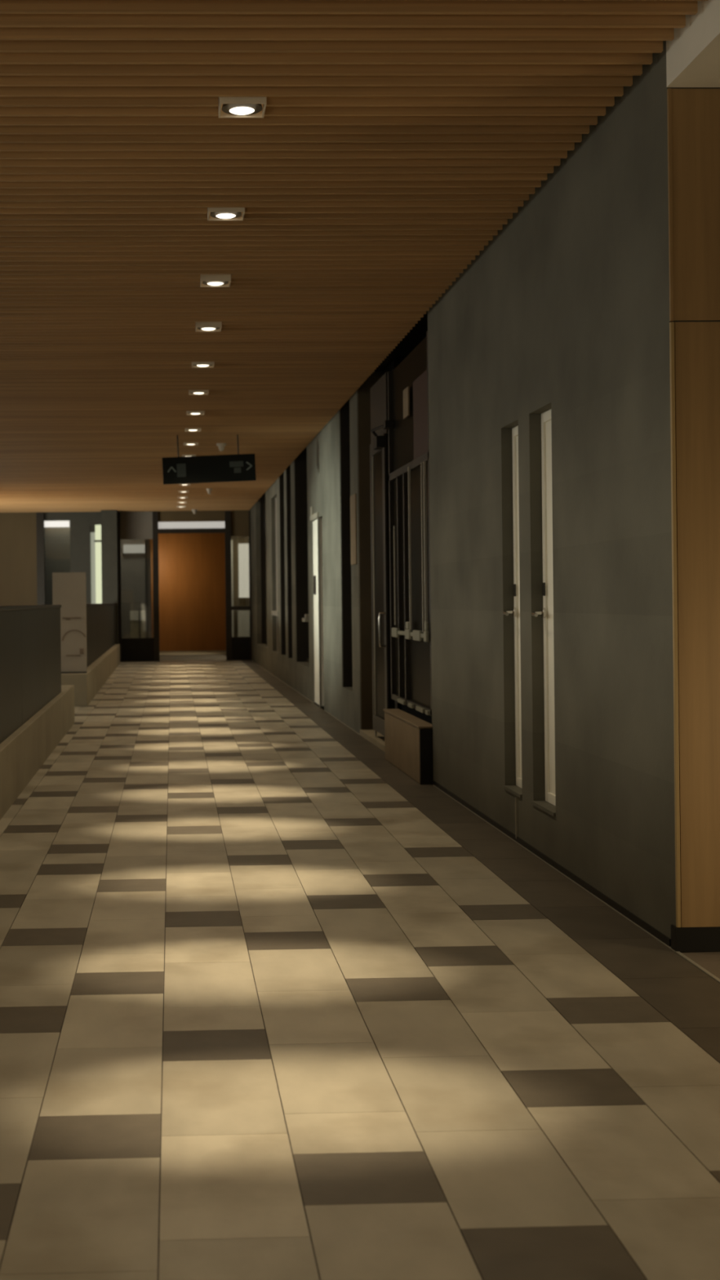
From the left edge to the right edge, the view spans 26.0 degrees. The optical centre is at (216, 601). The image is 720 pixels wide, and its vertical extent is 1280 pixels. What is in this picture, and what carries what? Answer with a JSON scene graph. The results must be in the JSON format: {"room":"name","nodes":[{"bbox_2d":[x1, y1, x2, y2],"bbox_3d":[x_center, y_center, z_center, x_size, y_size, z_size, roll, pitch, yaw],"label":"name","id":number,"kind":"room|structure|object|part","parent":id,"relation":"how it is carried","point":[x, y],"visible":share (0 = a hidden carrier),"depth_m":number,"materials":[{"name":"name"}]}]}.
{"room":"building corridor","nodes":[
{"label":"building corridor","id":0,"kind":"room"},
{"bbox_2d":[0,684,74,820],"bbox_3d":[-1.352,1.145,7.385,0.270,0.520,18.050,-1,0,-2],"label":"wall","id":1,"kind":"structure","parent":0,"point":[23,753],"depth_m":11.27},
{"bbox_2d":[0,604,61,743],"bbox_3d":[-1.290,0.457,6.962,0.080,0.855,16.400,-1,0,-2],"label":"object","id":2,"kind":"object","parent":1,"relation":"on","point":[30,649],"visible":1,"depth_m":11.47,"materials":[{"name":"grey glass"}]},
{"bbox_3d":[-1.380,0.473,10.036,0.036,0.825,2.046,-1,0,-2],"label":"panel","id":3,"kind":"part","parent":2,"relation":"part of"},
{"bbox_3d":[-1.287,0.044,6.962,0.064,0.030,16.400,-1,0,-2],"label":"handrail","id":4,"kind":"part","parent":2,"relation":"part of","materials":[{"name":"brown metal"}]},
{"bbox_3d":[-1.446,0.473,12.085,0.036,0.825,2.046,-1,0,-2],"label":"panel","id":5,"kind":"part","parent":2,"relation":"part of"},
{"bbox_3d":[-1.512,0.474,14.133,0.036,0.825,2.046,-1,0,-2],"label":"panel","id":6,"kind":"part","parent":2,"relation":"part of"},
{"bbox_2d":[44,520,70,604],"bbox_3d":[-3.306,-0.394,34.061,1.100,3.400,0.100,-1,0,-2],"label":"wall","id":7,"kind":"structure","parent":0,"point":[57,540],"depth_m":34.01,"materials":[{"name":"grey paint"}]},
{"bbox_2d":[0,511,119,644],"bbox_3d":[-4.687,-0.928,33.257,11.200,12.500,0.420,-1,0,-2],"label":"wall","id":8,"kind":"structure","parent":0,"point":[18,531],"depth_m":33.09,"materials":[{"name":"grey paint"}]},
{"bbox_2d":[44,520,69,527],"bbox_3d":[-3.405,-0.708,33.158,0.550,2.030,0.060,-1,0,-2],"label":"light","id":9,"kind":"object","parent":8,"relation":"in","point":[46,523],"depth_m":33.13,"materials":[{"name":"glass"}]},
{"bbox_2d":[89,524,102,604],"bbox_3d":[-2.585,-0.672,33.174,0.250,1.940,0.080,-1,0,-2],"label":"window","id":10,"kind":"structure","parent":8,"relation":"in","point":[95,530],"depth_m":33.20,"materials":[{"name":"grey glass"}]},
{"bbox_3d":[-2.664,-1.561,33.157,0.110,0.160,0.050,-1,0,-2],"label":"frame","id":11,"kind":"part","parent":10,"relation":"part of","materials":[{"name":"black metal"}]},
{"bbox_3d":[-2.531,-0.672,33.206,0.140,1.940,0.020,-1,0,-2],"label":"pane","id":12,"kind":"part","parent":10,"relation":"part of","materials":[{"name":"yellow"}]},
{"bbox_2d":[118,511,252,662],"bbox_3d":[-0.680,-0.328,33.185,2.830,3.210,0.180,-1,0,-2],"label":"door frame","id":13,"kind":"structure","parent":8,"relation":"in","point":[131,525],"depth_m":33.13,"materials":[{"name":"brown metal"}]},
{"bbox_3d":[-2.072,-0.307,33.141,0.045,3.200,0.180,-1,0,-2],"label":"frame post","id":14,"kind":"part","parent":13,"relation":"part of","materials":[{"name":"brown metal"}]},
{"bbox_3d":[-1.690,1.039,33.142,0.690,0.500,0.080,-1,0,-2],"label":"kick plate","id":15,"kind":"part","parent":13,"relation":"part of","materials":[{"name":"black metal"}]},
{"bbox_3d":[-1.300,-0.316,33.165,0.120,3.200,0.180,-1,0,-2],"label":"frame post","id":16,"kind":"part","parent":13,"relation":"part of","materials":[{"name":"brown metal"}]},
{"bbox_2d":[158,521,224,528],"bbox_3d":[-0.540,-1.637,33.206,1.430,0.145,0.050,-1,0,-2],"label":"light","id":17,"kind":"object","parent":13,"relation":"on","point":[162,525],"depth_m":33.18,"materials":[{"name":"grey plastic"}]},
{"bbox_3d":[0.252,-0.333,33.216,0.125,3.200,0.180,-1,0,-2],"label":"frame post","id":18,"kind":"part","parent":13,"relation":"part of","materials":[{"name":"brown metal"}]},
{"bbox_3d":[0.514,0.144,33.224,0.390,0.080,0.180,-1,0,-2],"label":"cross rail","id":19,"kind":"part","parent":13,"relation":"part of","materials":[{"name":"brown metal"}]},
{"bbox_3d":[0.524,1.014,33.214,0.390,0.500,0.080,-1,0,-2],"label":"kick plate","id":20,"kind":"part","parent":13,"relation":"part of","materials":[{"name":"black metal"}]},
{"bbox_3d":[0.719,-0.338,33.231,0.030,3.200,0.180,-1,0,-2],"label":"frame post","id":21,"kind":"part","parent":13,"relation":"part of","materials":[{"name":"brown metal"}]},
{"bbox_2d":[61,644,119,706],"bbox_3d":[-1.996,1.155,25.774,0.370,0.515,13.550,-1,0,-2],"label":"wall","id":22,"kind":"structure","parent":0,"point":[86,686],"depth_m":20.68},
{"bbox_2d":[52,572,87,673],"bbox_3d":[-1.833,0.268,19.291,0.415,1.255,0.120,-1,0,-2],"label":"sign","id":23,"kind":"object","parent":22,"relation":"on","point":[68,588],"visible":0.89,"depth_m":19.27,"materials":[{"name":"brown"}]},
{"bbox_2d":[86,603,115,667],"bbox_3d":[-1.955,0.464,26.300,0.080,0.855,12.300,-1,0,-2],"label":"balustrade","id":24,"kind":"object","parent":22,"relation":"on","point":[100,617],"visible":0.77,"depth_m":24.72,"materials":[{"name":"brown glass"}]},
{"bbox_3d":[-1.780,0.477,21.178,0.036,0.825,2.046,-1,0,-2],"label":"panel","id":25,"kind":"part","parent":24,"relation":"part of","materials":[{"name":"grey glass"}]},
{"bbox_3d":[-1.846,0.478,23.227,0.036,0.825,2.046,-1,0,-2],"label":"panel","id":26,"kind":"part","parent":24,"relation":"part of","materials":[{"name":"grey glass"}]},
{"bbox_3d":[-1.912,0.479,25.276,0.036,0.825,2.046,-1,0,-2],"label":"panel","id":27,"kind":"part","parent":24,"relation":"part of","materials":[{"name":"black glass"}]},
{"bbox_3d":[-1.952,0.051,26.301,0.064,0.030,12.300,-1,0,-2],"label":"handrail","id":28,"kind":"part","parent":24,"relation":"part of","materials":[{"name":"brown metal"}]},
{"bbox_3d":[-1.978,0.479,27.325,0.036,0.825,2.046,-1,0,-2],"label":"panel","id":29,"kind":"part","parent":24,"relation":"part of","materials":[{"name":"grey glass"}]},
{"bbox_3d":[-2.044,0.480,29.374,0.036,0.825,2.046,-1,0,-2],"label":"panel","id":30,"kind":"part","parent":24,"relation":"part of","materials":[{"name":"grey glass"}]},
{"bbox_3d":[-2.110,0.481,31.423,0.036,0.825,2.046,-1,0,-2],"label":"panel","id":31,"kind":"part","parent":24,"relation":"part of","materials":[{"name":"grey glass"}]},
{"bbox_2d":[101,510,118,644],"bbox_3d":[-2.254,-0.260,32.669,0.330,3.310,0.350,-1,0,-2],"label":"pillar","id":32,"kind":"structure","parent":0,"point":[108,517],"depth_m":32.50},
{"bbox_2d":[120,511,151,638],"bbox_3d":[-2.990,-0.397,36.673,2.800,3.400,6.500,-1,0,-2],"label":"wall","id":33,"kind":"structure","parent":0,"point":[135,568],"depth_m":36.35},
{"bbox_2d":[123,544,144,553],"bbox_3d":[-1.918,-1.229,36.197,0.530,0.200,0.080,-1,0,-2],"label":"light","id":34,"kind":"object","parent":33,"relation":"attached to","point":[127,548],"visible":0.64,"depth_m":36.16,"materials":[{"name":"grey plastic"}]},
{"bbox_2d":[150,520,226,651],"bbox_3d":[-0.798,-0.421,40.045,2.800,3.400,0.100,-1,0,-2],"label":"wall","id":35,"kind":"structure","parent":0,"point":[192,566],"depth_m":40.00,"materials":[{"name":"orange wood"}]},
{"bbox_2d":[231,540,233,636],"bbox_3d":[0.342,-0.084,36.320,0.090,2.700,0.180,-1,0,-2],"label":"column","id":36,"kind":"structure","parent":0,"point":[232,576],"depth_m":36.23,"materials":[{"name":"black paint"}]},
{"bbox_2d":[231,510,249,636],"bbox_3d":[0.786,-0.439,38.245,1.150,3.400,3.600,-1,0,-2],"label":"wall","id":37,"kind":"structure","parent":0,"point":[237,602],"depth_m":36.43,"materials":[{"name":"grey paint"}]},
{"bbox_2d":[238,543,248,597],"bbox_3d":[0.678,-0.723,36.381,0.320,1.270,0.080,-1,0,-2],"label":"lit window","id":38,"kind":"structure","parent":37,"relation":"in","point":[243,548],"depth_m":36.34,"materials":[{"name":"grey glass"}]},
{"bbox_2d":[237,610,249,636],"bbox_3d":[0.657,0.738,36.280,0.320,1.050,0.280,-1,0,-2],"label":"window","id":39,"kind":"structure","parent":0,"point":[243,616],"depth_m":36.14,"materials":[{"name":"glass"}]},
{"bbox_2d":[130,311,427,511],"bbox_3d":[-0.782,-2.182,19.586,9.850,0.080,43.200,-1,0,-2],"label":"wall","id":40,"kind":"structure","parent":0,"point":[415,335],"depth_m":13.08,"materials":[{"name":"black"}]},
{"bbox_2d":[0,0,708,512],"bbox_3d":[-2.132,-1.959,15.552,6.785,0.085,34.916,-1,0,-2],"label":"ceiling","id":41,"kind":"structure","parent":0,"point":[393,140],"depth_m":7.45,"materials":[{"name":"brown wood"}]},
{"bbox_2d":[178,483,190,485],"bbox_3d":[-0.528,-1.968,25.497,0.180,0.102,0.180,-1,0,-2],"label":"recessed light","id":42,"kind":"object","parent":41,"relation":"in","point":[185,484],"visible":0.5,"depth_m":25.41,"materials":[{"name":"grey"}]},
{"bbox_2d":[182,454,195,457],"bbox_3d":[-0.368,-1.970,20.549,0.180,0.102,0.180,-1,0,-2],"label":"recessed light","id":43,"kind":"object","parent":41,"relation":"in","point":[182,455],"visible":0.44,"depth_m":20.46,"materials":[{"name":"grey"}]},
{"bbox_2d":[183,442,198,445],"bbox_3d":[-0.317,-1.971,18.950,0.180,0.102,0.180,-1,0,-2],"label":"recessed light","id":44,"kind":"object","parent":41,"relation":"in","point":[184,443],"visible":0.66,"depth_m":18.89,"materials":[{"name":"grey"}]},
{"bbox_2d":[185,427,200,431],"bbox_3d":[-0.266,-1.971,17.391,0.180,0.102,0.180,-1,0,-2],"label":"recessed light","id":45,"kind":"object","parent":41,"relation":"in","point":[187,429],"visible":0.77,"depth_m":17.37,"materials":[{"name":"grey"}]},
{"bbox_2d":[186,410,204,415],"bbox_3d":[-0.217,-1.972,15.862,0.180,0.102,0.180,-1,0,-2],"label":"recessed light","id":46,"kind":"object","parent":41,"relation":"in","point":[190,412],"visible":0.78,"depth_m":15.78,"materials":[{"name":"grey"}]},
{"bbox_2d":[188,390,208,395],"bbox_3d":[-0.167,-1.972,14.303,0.180,0.102,0.180,-1,0,-2],"label":"recessed light","id":47,"kind":"object","parent":41,"relation":"in","point":[190,392],"visible":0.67,"depth_m":14.28,"materials":[{"name":"grey"}]},
{"bbox_2d":[191,361,214,368],"bbox_3d":[-0.113,-1.973,12.634,0.180,0.102,0.180,-1,0,-2],"label":"recessed light","id":48,"kind":"object","parent":41,"relation":"in","point":[194,364],"visible":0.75,"depth_m":12.59,"materials":[{"name":"grey metal"}]},
{"bbox_2d":[195,321,222,331],"bbox_3d":[-0.058,-1.974,10.934,0.180,0.102,0.180,-1,0,-2],"label":"recessed light","id":49,"kind":"object","parent":41,"relation":"in","point":[200,326],"visible":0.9,"depth_m":10.85,"materials":[{"name":"grey metal"}]},
{"bbox_3d":[-0.058,-1.943,10.956,0.112,0.040,0.112,-1,0,-2],"label":"bulb","id":50,"kind":"part","parent":49,"relation":"part of","materials":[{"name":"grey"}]},
{"bbox_2d":[162,434,256,484],"bbox_3d":[-0.090,-1.666,18.005,1.090,0.601,0.064,-1,0,-2],"label":"hanging sign","id":51,"kind":"object","parent":41,"relation":"hanging from","point":[242,467],"visible":0.95,"depth_m":17.98,"materials":[{"name":"black metal"}]},
{"bbox_3d":[-0.451,-1.808,17.995,0.015,0.260,0.016,-3,0,-2],"label":"rod","id":52,"kind":"part","parent":51,"relation":"part of","materials":[{"name":"brown metal"}]},
{"bbox_3d":[-0.088,-1.539,18.007,1.080,0.310,0.060,-3,0,-2],"label":"sign panel","id":53,"kind":"part","parent":51,"relation":"part of","materials":[{"name":"black metal"}]},
{"bbox_3d":[0.248,-1.840,18.018,0.015,0.260,0.016,-3,0,-2],"label":"rod","id":54,"kind":"part","parent":51,"relation":"part of","materials":[{"name":"brown metal"}]},
{"bbox_2d":[206,488,212,493],"bbox_3d":[-0.126,-1.891,26.610,0.100,0.095,0.100,-1,0,-2],"label":"ceiling detector","id":55,"kind":"object","parent":41,"relation":"attached to","point":[209,490],"visible":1,"depth_m":26.58,"materials":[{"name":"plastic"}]},
{"bbox_2d":[200,274,231,287],"bbox_3d":[-0.007,-1.974,9.375,0.180,0.102,0.180,-1,0,-2],"label":"recessed light","id":56,"kind":"object","parent":41,"relation":"in","point":[206,280],"visible":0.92,"depth_m":9.29,"materials":[{"name":"grey metal"}]},
{"bbox_3d":[-0.008,-1.944,9.396,0.112,0.040,0.112,-1,0,-2],"label":"bulb","id":57,"kind":"part","parent":56,"relation":"part of","materials":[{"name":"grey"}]},
{"bbox_2d":[216,443,226,451],"bbox_3d":[0.058,-1.893,19.012,0.120,0.095,0.120,-1,0,-2],"label":"ceiling detector","id":58,"kind":"object","parent":41,"relation":"attached to","point":[221,446],"visible":1,"depth_m":18.98,"materials":[{"name":"plastic"}]},
{"bbox_2d":[207,207,244,220],"bbox_3d":[0.046,-1.975,7.726,0.180,0.102,0.180,-1,0,-2],"label":"recessed light","id":59,"kind":"object","parent":41,"relation":"in","point":[213,213],"visible":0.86,"depth_m":7.70,"materials":[{"name":"grey metal"}]},
{"bbox_3d":[0.045,-1.944,7.747,0.112,0.040,0.112,-1,0,-2],"label":"bulb","id":60,"kind":"part","parent":59,"relation":"part of","materials":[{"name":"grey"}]},
{"bbox_2d":[217,97,266,118],"bbox_3d":[0.100,-1.975,6.067,0.180,0.102,0.180,-1,0,-2],"label":"recessed light","id":61,"kind":"object","parent":41,"relation":"in","point":[228,107],"visible":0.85,"depth_m":6.05,"materials":[{"name":"grey metal"}]},
{"bbox_3d":[0.099,-1.945,6.088,0.112,0.040,0.112,-1,0,-2],"label":"bulb","id":62,"kind":"part","parent":61,"relation":"part of","materials":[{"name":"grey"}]},
{"bbox_2d":[0,650,719,1279],"bbox_3d":[-0.286,1.332,19.247,6.779,0.123,44.114,-1,0,-6],"label":"floor","id":63,"kind":"structure","parent":0,"point":[277,1002],"depth_m":4.56,"materials":[{"name":"tile"}]},
{"bbox_2d":[129,610,138,638],"bbox_3d":[-1.922,0.756,36.222,0.200,1.070,0.230,-1,0,-2],"label":"base cabinet","id":64,"kind":"object","parent":63,"relation":"on","point":[134,615],"visible":0.73,"depth_m":36.12,"materials":[{"name":"white paint"}]},
{"bbox_2d":[140,610,146,638],"bbox_3d":[-1.712,0.754,36.228,0.140,1.070,0.230,-1,0,-2],"label":"base cabinet","id":65,"kind":"object","parent":63,"relation":"on","point":[143,628],"visible":0.47,"depth_m":36.13,"materials":[{"name":"white paint"}]},
{"bbox_2d":[382,708,432,784],"bbox_3d":[1.416,1.054,11.449,0.123,0.400,1.725,-1,0,-2],"label":"bench","id":66,"kind":"object","parent":63,"relation":"on","point":[408,738],"visible":0.81,"depth_m":11.05,"materials":[{"name":"brown stone"}]},
{"bbox_2d":[401,704,431,724],"bbox_3d":[2.018,-0.412,19.475,0.100,3.520,27.600,-1,0,-2],"label":"wall","id":67,"kind":"structure","parent":0,"point":[428,718],"depth_m":16.17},
{"bbox_2d":[249,40,719,952],"bbox_3d":[1.302,-0.404,19.492,0.250,3.520,27.920,-1,0,-2],"label":"wall","id":68,"kind":"structure","parent":0,"point":[565,311],"depth_m":7.08,"materials":[{"name":"grey paint"}]},
{"bbox_2d":[259,492,266,645],"bbox_3d":[0.968,-0.646,29.597,0.060,2.990,3.100,-1,0,-2],"label":"window","id":69,"kind":"structure","parent":68,"relation":"in","point":[263,523],"depth_m":31.05,"materials":[{"name":"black glass"}]},
{"bbox_3d":[0.993,-0.646,29.598,0.010,2.990,3.100,-1,0,-2],"label":"pane","id":70,"kind":"part","parent":69,"relation":"part of","materials":[{"name":"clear glass"}]},
{"bbox_2d":[271,497,278,651],"bbox_3d":[1.010,-0.456,25.871,0.100,2.610,1.350,-1,0,-2],"label":"window","id":71,"kind":"structure","parent":68,"relation":"in","point":[273,612],"depth_m":26.34,"materials":[{"name":"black glass"}]},
{"bbox_3d":[1.008,0.199,25.871,0.080,0.080,1.350,-1,0,-2],"label":"rail","id":72,"kind":"part","parent":71,"relation":"part of","materials":[{"name":"metal"}]},
{"bbox_3d":[1.050,-0.457,25.873,0.020,2.610,1.350,-1,0,-2],"label":"pane","id":73,"kind":"part","parent":71,"relation":"part of","materials":[{"name":"black glass"}]},
{"bbox_3d":[1.042,0.059,25.672,0.020,1.500,0.750,-1,0,-2],"label":"dark panel","id":74,"kind":"part","parent":71,"relation":"part of","materials":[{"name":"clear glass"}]},
{"bbox_2d":[279,471,285,654],"bbox_3d":[1.120,-0.647,24.124,0.180,2.990,0.950,-1,0,-2],"label":"window","id":75,"kind":"structure","parent":68,"relation":"in","point":[282,476],"depth_m":24.57,"materials":[{"name":"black glass"}]},
{"bbox_2d":[286,464,292,657],"bbox_3d":[1.163,-0.648,22.780,0.180,2.990,0.800,-1,0,-2],"label":"window","id":76,"kind":"structure","parent":68,"relation":"in","point":[288,469],"depth_m":23.15,"materials":[{"name":"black glass"}]},
{"bbox_2d":[294,448,309,662],"bbox_3d":[1.211,-0.648,20.745,0.215,2.990,1.950,-1,0,-2],"label":"window","id":77,"kind":"structure","parent":68,"relation":"in","point":[300,461],"depth_m":21.69,"materials":[{"name":"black glass"}]},
{"bbox_2d":[310,506,324,706],"bbox_3d":[1.320,0.045,18.552,0.265,2.420,1.400,-1,0,-2],"label":"door","id":78,"kind":"structure","parent":68,"relation":"in","point":[317,523],"depth_m":18.44,"materials":[{"name":"white paint"}]},
{"bbox_3d":[1.198,-0.198,18.909,0.008,0.230,0.240,-1,0,-2],"label":"push plate","id":79,"kind":"part","parent":78,"relation":"part of","materials":[{"name":"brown metal"}]},
{"bbox_2d":[339,399,352,687],"bbox_3d":[1.398,-0.630,15.588,0.185,3.030,0.870,-1,0,-2],"label":"window","id":80,"kind":"structure","parent":68,"relation":"in","point":[344,410],"depth_m":15.99,"materials":[{"name":"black glass"}]},
{"bbox_2d":[350,493,356,564],"bbox_3d":[1.316,-0.690,14.870,0.012,0.670,0.400,-1,0,-2],"label":"wall sign","id":81,"kind":"object","parent":68,"relation":"attached to","point":[353,497],"visible":1,"depth_m":14.81,"materials":[{"name":"brown plastic"}]},
{"bbox_2d":[357,360,401,751],"bbox_3d":[1.450,-0.446,13.479,0.382,3.400,2.150,-1,0,-2],"label":"door","id":82,"kind":"structure","parent":68,"relation":"in","point":[373,424],"depth_m":13.67,"materials":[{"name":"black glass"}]},
{"bbox_3d":[1.380,0.237,12.917,0.063,0.301,0.025,-1,0,-2],"label":"handle","id":83,"kind":"part","parent":82,"relation":"part of","materials":[{"name":"metal"}]},
{"bbox_2d":[387,330,431,715],"bbox_3d":[1.443,-0.536,11.610,0.075,2.654,1.936,-1,0,-2],"label":"window","id":84,"kind":"structure","parent":68,"relation":"in","point":[408,441],"depth_m":11.60,"materials":[{"name":"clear glass"}]},
{"bbox_2d":[403,386,409,418],"bbox_3d":[1.427,-1.495,11.650,0.010,0.215,0.243,-1,0,-2],"label":"wall plaque","id":85,"kind":"object","parent":84,"relation":"attached to","point":[406,392],"visible":1,"depth_m":11.62,"materials":[{"name":"brown plastic"}]},
{"bbox_3d":[1.432,0.213,11.505,0.030,0.140,1.633,-1,0,-2],"label":"guard rail","id":86,"kind":"part","parent":84,"relation":"part of","materials":[{"name":"metal"}]},
{"bbox_3d":[1.466,-1.322,11.002,0.019,0.578,0.718,-1,0,-2],"label":"panel","id":87,"kind":"part","parent":84,"relation":"part of","materials":[{"name":"brown glass"}]},
{"bbox_2d":[502,425,522,797],"bbox_3d":[1.602,0.037,8.131,0.134,1.940,0.400,-1,0,-2],"label":"window","id":88,"kind":"structure","parent":68,"relation":"in","point":[516,789],"depth_m":8.28,"materials":[{"name":"white paint"}]},
{"bbox_3d":[1.562,0.062,8.257,0.062,0.028,0.095,-1,0,-2],"label":"handle","id":89,"kind":"part","parent":88,"relation":"part of","materials":[{"name":"metal"}]},
{"bbox_3d":[1.592,0.999,8.130,0.085,0.017,0.400,-1,0,-2],"label":"sill","id":90,"kind":"part","parent":88,"relation":"part of","materials":[{"name":"grey concrete"}]},
{"bbox_3d":[1.598,-0.060,8.296,0.007,0.065,0.036,-1,0,-2],"label":"lock plate","id":91,"kind":"part","parent":88,"relation":"part of","materials":[{"name":"brown metal"}]},
{"bbox_3d":[1.613,0.030,8.131,0.013,1.925,0.396,-1,0,-2],"label":"frame","id":92,"kind":"part","parent":88,"relation":"part of","materials":[{"name":"white paint"}]},
{"bbox_2d":[515,796,517,838],"bbox_3d":[1.560,1.125,8.039,0.012,0.215,0.010,-1,0,-2],"label":"joint","id":93,"kind":"object","parent":68,"relation":"attached to","point":[516,797],"visible":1,"depth_m":8.03,"materials":[{"name":"grey metal"}]},
{"bbox_2d":[531,408,555,816],"bbox_3d":[1.623,0.037,7.466,0.134,1.940,0.440,-1,0,-2],"label":"window","id":94,"kind":"structure","parent":68,"relation":"in","point":[548,806],"depth_m":7.62,"materials":[{"name":"white paint"}]},
{"bbox_3d":[1.583,0.062,7.612,0.062,0.028,0.095,-1,0,-2],"label":"handle","id":95,"kind":"part","parent":94,"relation":"part of","materials":[{"name":"metal"}]},
{"bbox_3d":[1.613,0.999,7.466,0.085,0.017,0.440,-1,0,-2],"label":"sill","id":96,"kind":"part","parent":94,"relation":"part of","materials":[{"name":"grey concrete"}]},
{"bbox_3d":[1.619,-0.060,7.651,0.007,0.065,0.036,-1,0,-2],"label":"lock plate","id":97,"kind":"part","parent":94,"relation":"part of","materials":[{"name":"brown metal"}]},
{"bbox_3d":[1.635,0.029,7.467,0.013,1.925,0.436,-1,0,-2],"label":"frame","id":98,"kind":"part","parent":94,"relation":"part of","materials":[{"name":"white paint"}]},
{"bbox_2d":[432,780,671,946],"bbox_3d":[1.560,1.236,8.099,0.006,0.026,5.010,-1,0,-2],"label":"baseboard","id":99,"kind":"structure","parent":68,"relation":"attached to","point":[642,923],"depth_m":6.97,"materials":[{"name":"black"}]},
{"bbox_2d":[666,0,719,87],"bbox_3d":[3.116,-2.013,2.037,2.795,0.322,7.070,-1,0,-2],"label":"ceiling","id":100,"kind":"structure","parent":0,"point":[693,55],"depth_m":5.30,"materials":[{"name":"white paint"}]},
{"bbox_2d":[666,88,719,951],"bbox_3d":[3.016,-0.473,5.631,2.797,3.420,0.138,-1,0,-2],"label":"wall","id":101,"kind":"structure","parent":0,"point":[693,115],"depth_m":5.53,"materials":[{"name":"brown wood"}]},
{"bbox_3d":[3.016,-1.434,5.598,2.778,0.829,0.046,-1,0,-2],"label":"panel","id":102,"kind":"part","parent":101,"relation":"part of","materials":[{"name":"brown wood"}]},
{"bbox_3d":[3.036,1.193,5.591,2.797,0.087,0.058,-1,0,-2],"label":"baseboard","id":103,"kind":"part","parent":101,"relation":"part of","materials":[{"name":"black"}]},
{"bbox_3d":[3.035,0.068,5.596,2.774,2.163,0.050,-1,0,-2],"label":"panel","id":104,"kind":"part","parent":101,"relation":"part of","materials":[{"name":"brown wood"}]},
{"bbox_3d":[-5.695,5.433,15.522,7.900,0.200,35.400,-1,0,-2],"label":"floor","id":105,"kind":"structure","parent":0,"visible":0},
{"bbox_2d":[35,511,45,604],"bbox_3d":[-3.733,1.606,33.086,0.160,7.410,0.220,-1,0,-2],"label":"post","id":106,"kind":"object","parent":105,"relation":"on","point":[41,584],"visible":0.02,"depth_m":32.98,"materials":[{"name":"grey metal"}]}
]}

